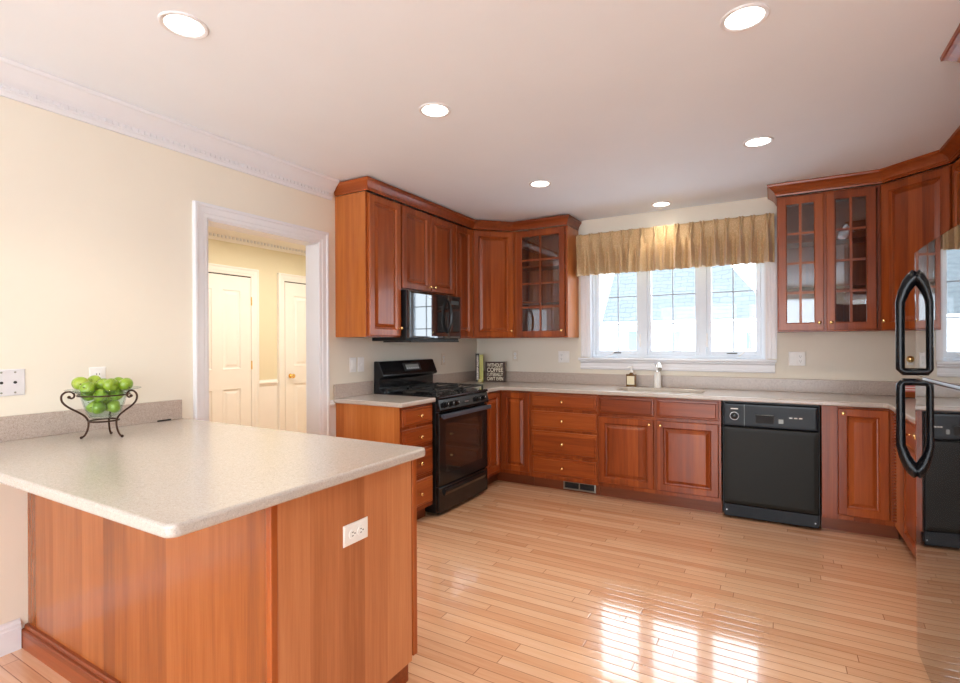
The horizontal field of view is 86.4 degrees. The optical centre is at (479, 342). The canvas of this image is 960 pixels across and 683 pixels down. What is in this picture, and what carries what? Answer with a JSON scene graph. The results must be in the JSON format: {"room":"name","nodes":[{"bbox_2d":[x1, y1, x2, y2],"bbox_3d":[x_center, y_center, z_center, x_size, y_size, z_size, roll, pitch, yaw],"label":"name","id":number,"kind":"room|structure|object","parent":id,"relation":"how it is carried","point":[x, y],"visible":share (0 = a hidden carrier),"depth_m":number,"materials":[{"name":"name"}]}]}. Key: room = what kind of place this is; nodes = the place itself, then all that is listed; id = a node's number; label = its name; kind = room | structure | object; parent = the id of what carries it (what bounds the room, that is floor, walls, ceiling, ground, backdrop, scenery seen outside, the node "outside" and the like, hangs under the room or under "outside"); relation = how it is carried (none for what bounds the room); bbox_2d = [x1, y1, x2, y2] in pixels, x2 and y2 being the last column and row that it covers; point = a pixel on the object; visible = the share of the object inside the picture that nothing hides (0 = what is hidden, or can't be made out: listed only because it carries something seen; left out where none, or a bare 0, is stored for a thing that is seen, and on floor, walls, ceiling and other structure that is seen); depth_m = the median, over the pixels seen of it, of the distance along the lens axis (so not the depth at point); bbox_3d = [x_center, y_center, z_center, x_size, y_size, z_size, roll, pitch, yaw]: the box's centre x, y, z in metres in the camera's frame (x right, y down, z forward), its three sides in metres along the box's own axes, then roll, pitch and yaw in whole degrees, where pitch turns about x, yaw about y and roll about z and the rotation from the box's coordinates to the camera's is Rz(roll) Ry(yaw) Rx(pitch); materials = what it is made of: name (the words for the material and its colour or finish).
{"room":"kitchen","nodes":[
{"label":"kitchen","id":0,"kind":"room"},
{"bbox_2d":[0,96,476,629],"bbox_3d":[-2.296,0.072,1.900,0.130,2.530,8.800,0,0,30],"label":"wall","id":1,"kind":"structure","parent":0,"point":[96,249],"depth_m":2.52,"materials":[{"name":"beige paint"}]},
{"bbox_2d":[0,618,21,656],"bbox_3d":[-3.221,1.277,0.146,0.016,0.130,4.832,0,0,30],"label":"baseboard","id":2,"kind":"structure","parent":1,"relation":"attached to","point":[10,632],"depth_m":2.20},
{"bbox_2d":[0,369,24,395],"bbox_3d":[-2.036,0.172,2.206,0.009,0.115,0.116,0,0,30],"label":"wall plate","id":3,"kind":"object","parent":1,"relation":"attached to","point":[12,381],"visible":1,"depth_m":2.22,"materials":[{"name":"white plastic"}]},
{"bbox_2d":[0,399,181,441],"bbox_3d":[-1.906,0.368,2.417,0.020,0.106,0.980,0,0,30],"label":"backsplash","id":4,"kind":"structure","parent":1,"relation":"attached to","point":[15,427],"depth_m":2.40,"materials":[{"name":"beige stone"}]},
{"bbox_2d":[89,367,105,378],"bbox_3d":[-1.868,0.175,2.498,0.008,0.115,0.070,0,0,30],"label":"outlet","id":5,"kind":"object","parent":1,"relation":"attached to","point":[99,371],"visible":0.37,"depth_m":2.50,"materials":[{"name":"white plastic"}]},
{"bbox_2d":[94,371,101,376],"bbox_3d":[-1.866,0.156,2.497,0.003,0.033,0.033,0,0,30],"label":"receptacle","id":6,"kind":"object","parent":5,"relation":"attached to","point":[99,373],"depth_m":2.50,"materials":[{"name":"white plastic"}]},
{"bbox_2d":[0,56,339,199],"bbox_3d":[-2.743,-1.123,0.917,0.090,0.134,6.656,0,0,30],"label":"trim","id":7,"kind":"structure","parent":1,"relation":"attached to","point":[19,82],"depth_m":2.65,"materials":[{"name":"white wood"}]},
{"bbox_2d":[192,200,329,435],"bbox_3d":[-1.427,0.262,3.373,0.159,2.143,1.005,0,0,30],"label":"door frame","id":8,"kind":"structure","parent":1,"relation":"in","point":[204,215],"depth_m":3.51,"materials":[{"name":"white wood"}]},
{"bbox_2d":[330,400,334,408],"bbox_3d":[-1.107,0.459,3.797,0.024,0.065,0.057,0,0,30],"label":"trim","id":9,"kind":"structure","parent":1,"relation":"attached to","point":[332,404],"depth_m":3.80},
{"bbox_2d":[330,408,335,436],"bbox_3d":[-1.107,0.847,3.814,0.003,0.710,0.082,0,0,30],"label":"trim","id":10,"kind":"structure","parent":1,"relation":"attached to","point":[332,411],"depth_m":3.83,"materials":[{"name":"beige paint"}]},
{"bbox_2d":[349,357,355,371],"bbox_3d":[-0.993,0.173,4.006,0.012,0.115,0.070,0,0,30],"label":"light switch","id":11,"kind":"object","parent":1,"relation":"attached to","point":[352,361],"visible":1,"depth_m":4.00,"materials":[{"name":"white plastic"}]},
{"bbox_2d":[334,381,372,398],"bbox_3d":[-0.987,0.364,4.005,0.020,0.106,0.414,0,0,30],"label":"backsplash","id":12,"kind":"structure","parent":1,"relation":"attached to","point":[342,390],"depth_m":3.98,"materials":[{"name":"beige stone"}]},
{"bbox_2d":[358,357,363,371],"bbox_3d":[-0.946,0.173,4.082,0.017,0.115,0.070,0,0,30],"label":"light switch","id":13,"kind":"object","parent":1,"relation":"attached to","point":[360,359],"visible":1,"depth_m":4.08,"materials":[{"name":"white plastic"}]},
{"bbox_2d":[335,191,402,337],"bbox_3d":[-0.837,-0.571,3.933,0.358,1.057,0.393,0,0,30],"label":"upper cabinet","id":14,"kind":"object","parent":1,"relation":"attached to","point":[367,225],"visible":1,"depth_m":3.80,"materials":[{"name":"brown wood"}]},
{"bbox_2d":[334,176,580,230],"bbox_3d":[-0.114,-1.149,4.532,2.450,0.084,0.694,0,0,-34],"label":"crown molding","id":15,"kind":"structure","parent":14,"relation":"attached to","point":[363,183],"depth_m":4.49,"materials":[{"name":"brown wood"}]},
{"bbox_2d":[400,204,454,295],"bbox_3d":[-0.545,-0.762,4.440,0.358,0.678,0.775,0,0,30],"label":"upper cabinet","id":16,"kind":"object","parent":1,"relation":"attached to","point":[427,241],"visible":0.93,"depth_m":4.32,"materials":[{"name":"brown wood"}]},
{"bbox_2d":[372,290,460,341],"bbox_3d":[-0.505,-0.212,4.413,0.446,0.415,0.758,0,0,30],"label":"microwave","id":17,"kind":"object","parent":16,"relation":"attached to","point":[425,316],"visible":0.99,"depth_m":4.22,"materials":[{"name":"black metal"}]},
{"bbox_2d":[453,223,471,337],"bbox_3d":[-0.285,-0.574,4.920,0.325,1.057,0.311,0,0,30],"label":"upper cabinet","id":18,"kind":"object","parent":1,"relation":"attached to","point":[463,236],"visible":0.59,"depth_m":4.84,"materials":[{"name":"brown wood"}]},
{"bbox_2d":[208,239,305,422],"bbox_3d":[-2.786,0.075,5.014,0.100,2.530,5.300,0,0,30],"label":"wall","id":19,"kind":"structure","parent":0,"point":[269,263],"depth_m":5.65,"materials":[{"name":"beige paint"}]},
{"bbox_2d":[208,263,259,426],"bbox_3d":[-2.636,0.276,5.133,0.039,2.127,0.937,0,0,30],"label":"door","id":20,"kind":"structure","parent":19,"relation":"in","point":[234,395],"depth_m":5.29,"materials":[{"name":"white paint"}]},
{"bbox_2d":[208,226,305,255],"bbox_3d":[-2.848,-1.112,4.729,0.090,0.154,4.750,0,0,30],"label":"trim","id":21,"kind":"structure","parent":19,"relation":"attached to","point":[214,233],"depth_m":5.49,"materials":[{"name":"white paint"}]},
{"bbox_2d":[259,385,277,429],"bbox_3d":[-2.354,0.858,5.651,0.004,0.760,0.270,0,0,30],"label":"trim","id":22,"kind":"structure","parent":19,"relation":"attached to","point":[268,394],"depth_m":5.67,"materials":[{"name":"white paint"}]},
{"bbox_2d":[259,379,277,385],"bbox_3d":[-2.347,0.440,5.646,0.024,0.065,0.260,0,0,30],"label":"trim","id":23,"kind":"structure","parent":19,"relation":"attached to","point":[270,381],"depth_m":5.65,"materials":[{"name":"white paint"}]},
{"bbox_2d":[277,273,306,432],"bbox_3d":[-2.018,0.273,6.156,0.084,2.127,0.937,0,0,30],"label":"door","id":24,"kind":"structure","parent":19,"relation":"in","point":[291,289],"depth_m":5.92,"materials":[{"name":"white paint"}]},
{"bbox_2d":[0,480,930,682],"bbox_3d":[-1.277,1.382,1.313,6.410,0.100,9.100,0,0,30],"label":"floor","id":25,"kind":"structure","parent":0,"point":[517,582],"depth_m":2.63,"materials":[{"name":"brown wood"}]},
{"bbox_2d":[21,459,416,682],"bbox_3d":[-1.132,0.892,2.134,1.638,0.880,0.697,0,0,30],"label":"base cabinet","id":26,"kind":"object","parent":25,"relation":"on","point":[273,594],"visible":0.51,"depth_m":1.74,"materials":[{"name":"brown wood"}]},
{"bbox_2d":[0,399,424,537],"bbox_3d":[-1.182,0.382,2.008,1.682,0.140,0.998,0,0,30],"label":"countertop","id":27,"kind":"structure","parent":26,"relation":"on","point":[178,476],"depth_m":1.77,"materials":[{"name":"beige stone"}]},
{"bbox_2d":[60,389,137,438],"bbox_3d":[-1.669,0.314,2.255,0.252,0.213,0.238,0,0,30],"label":"stand","id":28,"kind":"object","parent":27,"relation":"on","point":[128,391],"visible":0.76,"depth_m":2.24,"materials":[{"name":"brown metal"}]},
{"bbox_2d":[64,386,140,418],"bbox_3d":[-1.671,0.267,2.272,0.278,0.128,0.278,0,0,30],"label":"glass bowl","id":29,"kind":"object","parent":28,"relation":"on","point":[136,387],"visible":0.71,"depth_m":2.25,"materials":[{"name":"clear glass"}]},
{"bbox_2d":[73,377,88,389],"bbox_3d":[-1.741,0.178,2.231,0.055,0.058,0.055,0,0,14],"label":"apple","id":30,"kind":"object","parent":29,"relation":"in","point":[77,382],"visible":0.77,"depth_m":2.21,"materials":[{"name":"green food"}]},
{"bbox_2d":[80,393,93,400],"bbox_3d":[-1.717,0.228,2.243,0.057,0.055,0.057,0,0,-25],"label":"apple","id":31,"kind":"object","parent":29,"relation":"in","point":[81,394],"visible":0.42,"depth_m":2.22,"materials":[{"name":"green food"}]},
{"bbox_2d":[79,382,95,394],"bbox_3d":[-1.692,0.196,2.204,0.056,0.057,0.054,0,0,-36],"label":"apple","id":32,"kind":"object","parent":29,"relation":"in","point":[85,388],"visible":0.98,"depth_m":2.19,"materials":[{"name":"green food"}]},
{"bbox_2d":[86,400,95,412],"bbox_3d":[-1.712,0.283,2.265,0.055,0.054,0.058,0,0,-44],"label":"apple","id":33,"kind":"object","parent":29,"relation":"in","point":[90,404],"visible":0.38,"depth_m":2.24,"materials":[{"name":"green food"}]},
{"bbox_2d":[90,402,105,413],"bbox_3d":[-1.667,0.283,2.232,0.056,0.058,0.054,0,0,16],"label":"apple","id":34,"kind":"object","parent":29,"relation":"in","point":[98,407],"visible":0.98,"depth_m":2.21,"materials":[{"name":"green food"}]},
{"bbox_2d":[93,389,107,401],"bbox_3d":[-1.648,0.228,2.221,0.054,0.057,0.057,0,0,-37],"label":"apple","id":35,"kind":"object","parent":29,"relation":"in","point":[100,392],"visible":0.84,"depth_m":2.21,"materials":[{"name":"green food"}]},
{"bbox_2d":[102,391,110,403],"bbox_3d":[-1.671,0.242,2.271,0.055,0.058,0.055,0,0,12],"label":"apple","id":36,"kind":"object","parent":29,"relation":"in","point":[108,399],"visible":0.17,"depth_m":2.26,"materials":[{"name":"green food"}]},
{"bbox_2d":[95,378,106,389],"bbox_3d":[-1.671,0.185,2.265,0.056,0.056,0.056,0,0,42],"label":"apple","id":37,"kind":"object","parent":36,"relation":"on","point":[99,384],"visible":0.44,"depth_m":2.24,"materials":[{"name":"green food"}]},
{"bbox_2d":[103,378,117,391],"bbox_3d":[-1.614,0.184,2.234,0.056,0.058,0.054,0,0,-45],"label":"apple","id":38,"kind":"object","parent":29,"relation":"in","point":[111,384],"visible":0.99,"depth_m":2.22,"materials":[{"name":"green food"}]},
{"bbox_2d":[107,400,122,412],"bbox_3d":[-1.630,0.283,2.279,0.056,0.058,0.054,0,0,14],"label":"apple","id":39,"kind":"object","parent":29,"relation":"in","point":[113,406],"visible":0.97,"depth_m":2.26,"materials":[{"name":"green food"}]},
{"bbox_2d":[108,388,123,400],"bbox_3d":[-1.615,0.228,2.268,0.056,0.057,0.055,0,0,15],"label":"apple","id":40,"kind":"object","parent":29,"relation":"in","point":[118,391],"visible":0.74,"depth_m":2.25,"materials":[{"name":"green food"}]},
{"bbox_2d":[118,378,132,389],"bbox_3d":[-1.577,0.184,2.275,0.056,0.056,0.056,0,0,-38],"label":"apple","id":41,"kind":"object","parent":29,"relation":"in","point":[125,383],"visible":1,"depth_m":2.26,"materials":[{"name":"green food"}]},
{"label":"apple","id":42,"kind":"object","parent":29,"relation":"in","visible":0},
{"bbox_2d":[88,375,100,384],"bbox_3d":[-1.723,0.174,2.285,0.057,0.057,0.054,0,0,13],"label":"apple","id":43,"kind":"object","parent":42,"relation":"on","point":[94,378],"visible":0.49,"depth_m":2.27,"materials":[{"name":"green food"}]},
{"bbox_2d":[343,516,367,547],"bbox_3d":[-0.419,0.640,1.730,0.008,0.070,0.115,0,0,30],"label":"outlet","id":44,"kind":"object","parent":26,"relation":"attached to","point":[356,531],"visible":1,"depth_m":1.73,"materials":[{"name":"white plastic"}]},
{"bbox_2d":[349,529,355,538],"bbox_3d":[-0.427,0.640,1.712,0.003,0.033,0.033,0,0,30],"label":"receptacle","id":45,"kind":"object","parent":44,"relation":"attached to","point":[352,532],"depth_m":1.71,"materials":[{"name":"white plastic"}]},
{"bbox_2d":[357,525,363,534],"bbox_3d":[-0.407,0.640,1.746,0.003,0.033,0.033,0,0,30],"label":"receptacle","id":46,"kind":"object","parent":44,"relation":"attached to","point":[360,528],"depth_m":1.74,"materials":[{"name":"white plastic"}]},
{"bbox_2d":[336,403,432,519],"bbox_3d":[-0.700,0.889,3.855,0.662,0.880,0.390,0,0,30],"label":"base cabinet","id":47,"kind":"object","parent":25,"relation":"on","point":[411,425],"visible":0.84,"depth_m":3.72,"materials":[{"name":"brown wood"}]},
{"bbox_2d":[334,381,435,407],"bbox_3d":[-0.716,0.379,3.848,0.646,0.140,0.414,0,0,30],"label":"countertop","id":48,"kind":"structure","parent":47,"relation":"on","point":[358,393],"depth_m":3.83,"materials":[{"name":"beige stone"}]},
{"bbox_2d":[374,359,490,513],"bbox_3d":[-0.380,0.724,4.343,0.688,1.148,0.760,0,0,30],"label":"gas range","id":49,"kind":"object","parent":25,"relation":"on","point":[459,414],"visible":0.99,"depth_m":4.18,"materials":[{"name":"black metal"}]},
{"bbox_2d":[384,388,487,399],"bbox_3d":[-0.366,0.422,4.334,0.568,0.025,0.760,0,0,30],"label":"cooktop","id":50,"kind":"object","parent":49,"relation":"in","point":[459,394],"depth_m":4.18,"materials":[{"name":"black metal"}]},
{"bbox_2d":[486,390,533,484],"bbox_3d":[0.136,0.885,5.037,0.922,0.880,0.932,0,0,30],"label":"base cabinet","id":51,"kind":"object","parent":25,"relation":"on","point":[509,414],"visible":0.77,"depth_m":4.74,"materials":[{"name":"brown wood"}]},
{"bbox_2d":[531,392,600,494],"bbox_3d":[0.876,0.882,4.766,0.625,0.880,0.662,0,0,30],"label":"base cabinet","id":52,"kind":"object","parent":25,"relation":"on","point":[564,426],"visible":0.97,"depth_m":4.50,"materials":[{"name":"brown wood"}]},
{"bbox_2d":[563,481,595,492],"bbox_3d":[0.878,1.271,4.520,0.296,0.078,0.009,0,0,30],"label":"vent register","id":53,"kind":"object","parent":52,"relation":"attached to","point":[566,485],"visible":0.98,"depth_m":4.52,"materials":[{"name":"grey metal"}]},
{"bbox_2d":[598,395,722,512],"bbox_3d":[1.561,0.878,4.368,0.955,0.880,0.664,0,0,30],"label":"base cabinet","id":54,"kind":"object","parent":25,"relation":"on","point":[665,451],"visible":0.97,"depth_m":4.09,"materials":[{"name":"brown wood"}]},
{"bbox_2d":[723,401,819,528],"bbox_3d":[2.245,0.868,3.961,0.614,0.858,0.646,0,0,30],"label":"dishwasher","id":55,"kind":"object","parent":25,"relation":"on","point":[771,451],"visible":0.99,"depth_m":3.70,"materials":[{"name":"black metal"}]},
{"bbox_2d":[819,405,897,538],"bbox_3d":[2.711,0.873,3.702,0.430,0.880,0.664,0,0,30],"label":"base cabinet","id":56,"kind":"object","parent":25,"relation":"on","point":[856,443],"visible":0.84,"depth_m":3.46,"materials":[{"name":"brown wood"}]},
{"bbox_2d":[892,412,915,557],"bbox_3d":[2.772,0.873,2.881,0.664,0.880,2.020,0,0,30],"label":"base cabinet","id":57,"kind":"object","parent":25,"relation":"on","point":[905,485],"visible":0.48,"depth_m":3.02,"materials":[{"name":"brown wood"}]},
{"bbox_2d":[433,371,914,423],"bbox_3d":[1.260,0.445,3.758,4.156,0.290,2.018,0,0,30],"label":"countertop","id":58,"kind":"structure","parent":57,"relation":"on","point":[848,393],"depth_m":4.28,"materials":[{"name":"beige stone"}]},
{"bbox_2d":[475,353,478,381],"bbox_3d":[-0.028,0.263,5.502,0.040,0.298,0.131,0,0,-1],"label":"book","id":59,"kind":"object","parent":58,"relation":"on","point":[476,355],"visible":0.73,"depth_m":5.44,"materials":[{"name":"white paper"}]},
{"bbox_2d":[479,354,482,380],"bbox_3d":[0.014,0.270,5.503,0.040,0.285,0.130,0,0,-1],"label":"book","id":60,"kind":"object","parent":58,"relation":"on","point":[480,356],"visible":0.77,"depth_m":5.44,"materials":[{"name":"yellow paper"}]},
{"bbox_2d":[485,362,504,381],"bbox_3d":[0.162,0.305,5.391,0.208,0.212,0.035,0,0,16],"label":"box sign","id":61,"kind":"object","parent":58,"relation":"on","point":[494,371],"visible":1,"depth_m":5.38,"materials":[{"name":"black wood"}]},
{"bbox_2d":[626,366,636,386],"bbox_3d":[1.403,0.312,4.738,0.088,0.186,0.062,0,0,30],"label":"soap bottle","id":62,"kind":"object","parent":58,"relation":"on","point":[631,379],"visible":1,"depth_m":4.72,"materials":[{"name":"beige glass"}]},
{"bbox_2d":[653,362,661,387],"bbox_3d":[1.603,0.289,4.574,0.069,0.230,0.193,0,0,4],"label":"faucet","id":63,"kind":"object","parent":58,"relation":"on","point":[657,375],"visible":1,"depth_m":4.60,"materials":[{"name":"white metal"}]},
{"bbox_2d":[905,392,914,397],"bbox_3d":[3.152,0.374,3.692,0.170,0.045,0.140,0,0,30],"label":"storage box","id":64,"kind":"object","parent":58,"relation":"on","point":[907,394],"visible":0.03,"depth_m":3.66,"materials":[{"name":"brown wood"}]},
{"bbox_2d":[905,385,914,391],"bbox_3d":[3.149,0.319,3.692,0.164,0.064,0.134,0,0,30],"label":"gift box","id":65,"kind":"object","parent":64,"relation":"on","point":[907,388],"visible":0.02,"depth_m":3.66,"materials":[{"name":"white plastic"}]},
{"bbox_2d":[895,224,959,682],"bbox_3d":[1.973,0.459,1.706,0.811,1.691,0.760,0,0,30],"label":"refrigerator","id":66,"kind":"object","parent":25,"relation":"on","point":[935,278],"visible":1,"depth_m":1.89,"materials":[{"name":"black metal"}]},
{"bbox_2d":[0,0,959,230],"bbox_3d":[-1.290,-1.248,1.313,6.410,0.100,9.100,0,0,30],"label":"ceiling","id":67,"kind":"structure","parent":0,"point":[625,107],"depth_m":2.38,"materials":[{"name":"white paint"}]},
{"bbox_2d":[158,11,208,38],"bbox_3d":[-1.117,-1.196,1.929,0.168,0.007,0.168,0,0,30],"label":"recessed light","id":68,"kind":"object","parent":67,"relation":"in","point":[181,24],"visible":1,"depth_m":1.92,"materials":[{"name":"white"}]},
{"bbox_2d":[419,103,450,117],"bbox_3d":[-0.233,-1.200,2.643,0.168,0.007,0.168,0,0,30],"label":"recessed light","id":69,"kind":"object","parent":67,"relation":"in","point":[432,110],"visible":1,"depth_m":2.64,"materials":[{"name":"white"}]},
{"bbox_2d":[529,180,550,187],"bbox_3d":[0.456,-1.204,3.876,0.168,0.007,0.168,0,0,30],"label":"recessed light","id":70,"kind":"object","parent":67,"relation":"in","point":[539,183],"visible":1,"depth_m":3.87,"materials":[{"name":"white"}]},
{"bbox_2d":[651,201,671,206],"bbox_3d":[1.584,-1.209,4.467,0.168,0.007,0.168,0,0,30],"label":"recessed light","id":71,"kind":"object","parent":67,"relation":"in","point":[657,204],"visible":1,"depth_m":4.47,"materials":[{"name":"white"}]},
{"bbox_2d":[720,3,770,31],"bbox_3d":[0.984,-1.206,1.901,0.168,0.007,0.168,0,0,30],"label":"recessed light","id":72,"kind":"object","parent":67,"relation":"in","point":[745,17],"visible":1,"depth_m":1.90,"materials":[{"name":"white"}]},
{"bbox_2d":[742,136,773,147],"bbox_3d":[1.676,-1.210,3.081,0.168,0.007,0.168,0,0,30],"label":"recessed light","id":73,"kind":"object","parent":67,"relation":"in","point":[760,141],"visible":1,"depth_m":3.08,"materials":[{"name":"white"}]},
{"bbox_2d":[477,181,922,392],"bbox_3d":[1.811,0.052,4.693,4.440,2.530,0.150,0,0,30],"label":"wall","id":74,"kind":"structure","parent":0,"point":[861,356],"depth_m":4.32,"materials":[{"name":"beige paint"}]},
{"bbox_2d":[469,230,514,338],"bbox_3d":[0.080,-0.576,5.247,0.628,1.057,0.617,0,0,30],"label":"upper cabinet","id":75,"kind":"object","parent":74,"relation":"attached to","point":[493,252],"visible":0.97,"depth_m":5.02,"materials":[{"name":"brown wood"}]},
{"bbox_2d":[512,350,517,360],"bbox_3d":[0.374,0.139,5.433,0.070,0.115,0.008,0,0,30],"label":"outlet","id":76,"kind":"object","parent":74,"relation":"attached to","point":[514,352],"visible":1,"depth_m":5.43,"materials":[{"name":"white plastic"}]},
{"bbox_2d":[515,225,578,337],"bbox_3d":[0.650,-0.579,5.068,0.556,1.057,0.356,0,0,30],"label":"upper cabinet","id":77,"kind":"object","parent":74,"relation":"attached to","point":[546,279],"visible":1,"depth_m":5.06,"materials":[{"name":"brown wood"}]},
{"bbox_2d":[523,263,565,270],"bbox_3d":[0.671,-0.755,5.108,0.517,0.018,0.240,0,0,30],"label":"shelf","id":78,"kind":"object","parent":77,"relation":"attached to","point":[548,267],"depth_m":5.10,"materials":[{"name":"brown wood"}]},
{"bbox_2d":[523,300,565,304],"bbox_3d":[0.673,-0.403,5.108,0.517,0.018,0.240,0,0,30],"label":"shelf","id":79,"kind":"object","parent":77,"relation":"attached to","point":[525,302],"depth_m":5.11,"materials":[{"name":"brown wood"}]},
{"bbox_2d":[558,351,568,362],"bbox_3d":[0.845,0.142,5.158,0.116,0.115,0.012,0,0,30],"label":"outlet","id":80,"kind":"object","parent":74,"relation":"attached to","point":[563,356],"visible":1,"depth_m":5.16,"materials":[{"name":"white plastic"}]},
{"bbox_2d":[433,371,896,395],"bbox_3d":[1.260,0.353,3.758,4.156,0.106,2.018,0,0,30],"label":"backsplash","id":81,"kind":"structure","parent":74,"relation":"attached to","point":[704,382],"depth_m":4.47,"materials":[{"name":"beige stone"}]},
{"bbox_2d":[578,217,776,372],"bbox_3d":[1.745,-0.390,4.694,1.698,1.291,0.192,0,0,30],"label":"window","id":82,"kind":"structure","parent":74,"relation":"in","point":[705,360],"depth_m":4.61,"materials":[{"name":"white plastic"}]},
{"bbox_2d":[600,273,636,350],"bbox_3d":[1.351,-0.392,4.992,0.359,0.937,0.008,0,0,30],"label":"grille","id":83,"kind":"object","parent":82,"relation":"attached to","point":[618,297],"depth_m":4.99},
{"bbox_2d":[651,269,694,350],"bbox_3d":[1.789,-0.394,4.738,0.386,0.937,0.008,0,0,30],"label":"grille","id":84,"kind":"object","parent":82,"relation":"attached to","point":[672,294],"depth_m":4.74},
{"bbox_2d":[576,213,774,276],"bbox_3d":[1.663,-0.854,4.575,1.688,0.408,0.141,0,0,30],"label":"valance","id":85,"kind":"object","parent":82,"relation":"attached to","point":[740,239],"visible":1,"depth_m":4.52,"materials":[{"name":"beige fabric"}]},
{"bbox_2d":[711,265,755,350],"bbox_3d":[2.223,-0.396,4.487,0.349,0.937,0.008,0,0,30],"label":"grille","id":86,"kind":"object","parent":82,"relation":"attached to","point":[733,291],"depth_m":4.49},
{"bbox_2d":[789,352,805,365],"bbox_3d":[2.577,0.131,4.155,0.116,0.115,0.012,0,0,30],"label":"outlet","id":87,"kind":"object","parent":74,"relation":"attached to","point":[795,358],"visible":1,"depth_m":4.16,"materials":[{"name":"white plastic"}]},
{"bbox_2d":[777,185,880,332],"bbox_3d":[2.644,-0.606,3.914,0.638,1.042,0.356,0,0,30],"label":"upper cabinet","id":88,"kind":"object","parent":74,"relation":"attached to","point":[829,242],"visible":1,"depth_m":3.88,"materials":[{"name":"brown wood"}]},
{"bbox_2d":[787,235,865,248],"bbox_3d":[2.666,-0.780,3.953,0.602,0.018,0.240,0,0,30],"label":"shelf","id":89,"kind":"object","parent":88,"relation":"attached to","point":[857,240],"depth_m":3.94,"materials":[{"name":"brown wood"}]},
{"bbox_2d":[787,282,865,290],"bbox_3d":[2.668,-0.432,3.953,0.602,0.018,0.240,0,0,30],"label":"shelf","id":90,"kind":"object","parent":88,"relation":"attached to","point":[856,285],"depth_m":3.93,"materials":[{"name":"brown wood"}]},
{"bbox_2d":[767,126,959,205],"bbox_3d":[2.587,-1.173,3.133,0.763,0.084,2.256,0,0,0],"label":"crown molding","id":91,"kind":"structure","parent":88,"relation":"attached to","point":[949,152],"depth_m":3.62,"materials":[{"name":"brown wood"}]},
{"bbox_2d":[906,356,914,364],"bbox_3d":[3.186,0.132,3.784,0.048,0.068,0.048,0,0,30],"label":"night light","id":92,"kind":"object","parent":74,"relation":"attached to","point":[910,359],"visible":1,"depth_m":3.78,"materials":[{"name":"gold plastic"}]},
{"bbox_2d":[880,164,952,330],"bbox_3d":[3.126,-0.608,3.484,0.642,1.042,0.617,0,0,30],"label":"upper cabinet","id":93,"kind":"object","parent":74,"relation":"attached to","point":[915,210],"visible":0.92,"depth_m":3.46,"materials":[{"name":"brown wood"}]},
{"bbox_3d":[1.426,0.054,-0.255,0.150,2.530,8.800,0,0,30],"label":"wall","id":94,"kind":"structure","parent":0,"visible":0},
{"bbox_2d":[952,158,959,227],"bbox_3d":[2.743,-0.606,2.538,0.358,1.042,1.400,0,0,30],"label":"upper cabinet","id":95,"kind":"object","parent":94,"relation":"attached to","point":[956,166],"visible":0.4,"depth_m":3.15,"materials":[{"name":"brown wood"}]},
{"bbox_3d":[2.045,-0.799,1.618,0.644,0.650,0.750,0,0,30],"label":"upper cabinet","id":96,"kind":"object","parent":94,"relation":"attached to","visible":0},
{"bbox_2d":[940,24,959,62],"bbox_3d":[2.044,-1.170,1.654,0.674,0.084,0.808,0,0,30],"label":"crown molding","id":97,"kind":"structure","parent":96,"relation":"attached to","point":[951,52],"depth_m":2.07,"materials":[{"name":"brown wood"}]},
{"label":"outside","id":98,"kind":"structure","parent":0,"visible":0},
{"bbox_3d":[15.081,2.302,31.768,60.000,0.100,59.700,0,0,30],"label":"ground","id":99,"kind":"structure","parent":98,"visible":0},
{"bbox_2d":[601,265,755,355],"bbox_3d":[7.329,-0.510,17.552,5.090,5.600,4.660,0,0,30],"label":"house","id":100,"kind":"structure","parent":99,"relation":"on","point":[684,279],"depth_m":16.10,"materials":[{"name":"grey"}]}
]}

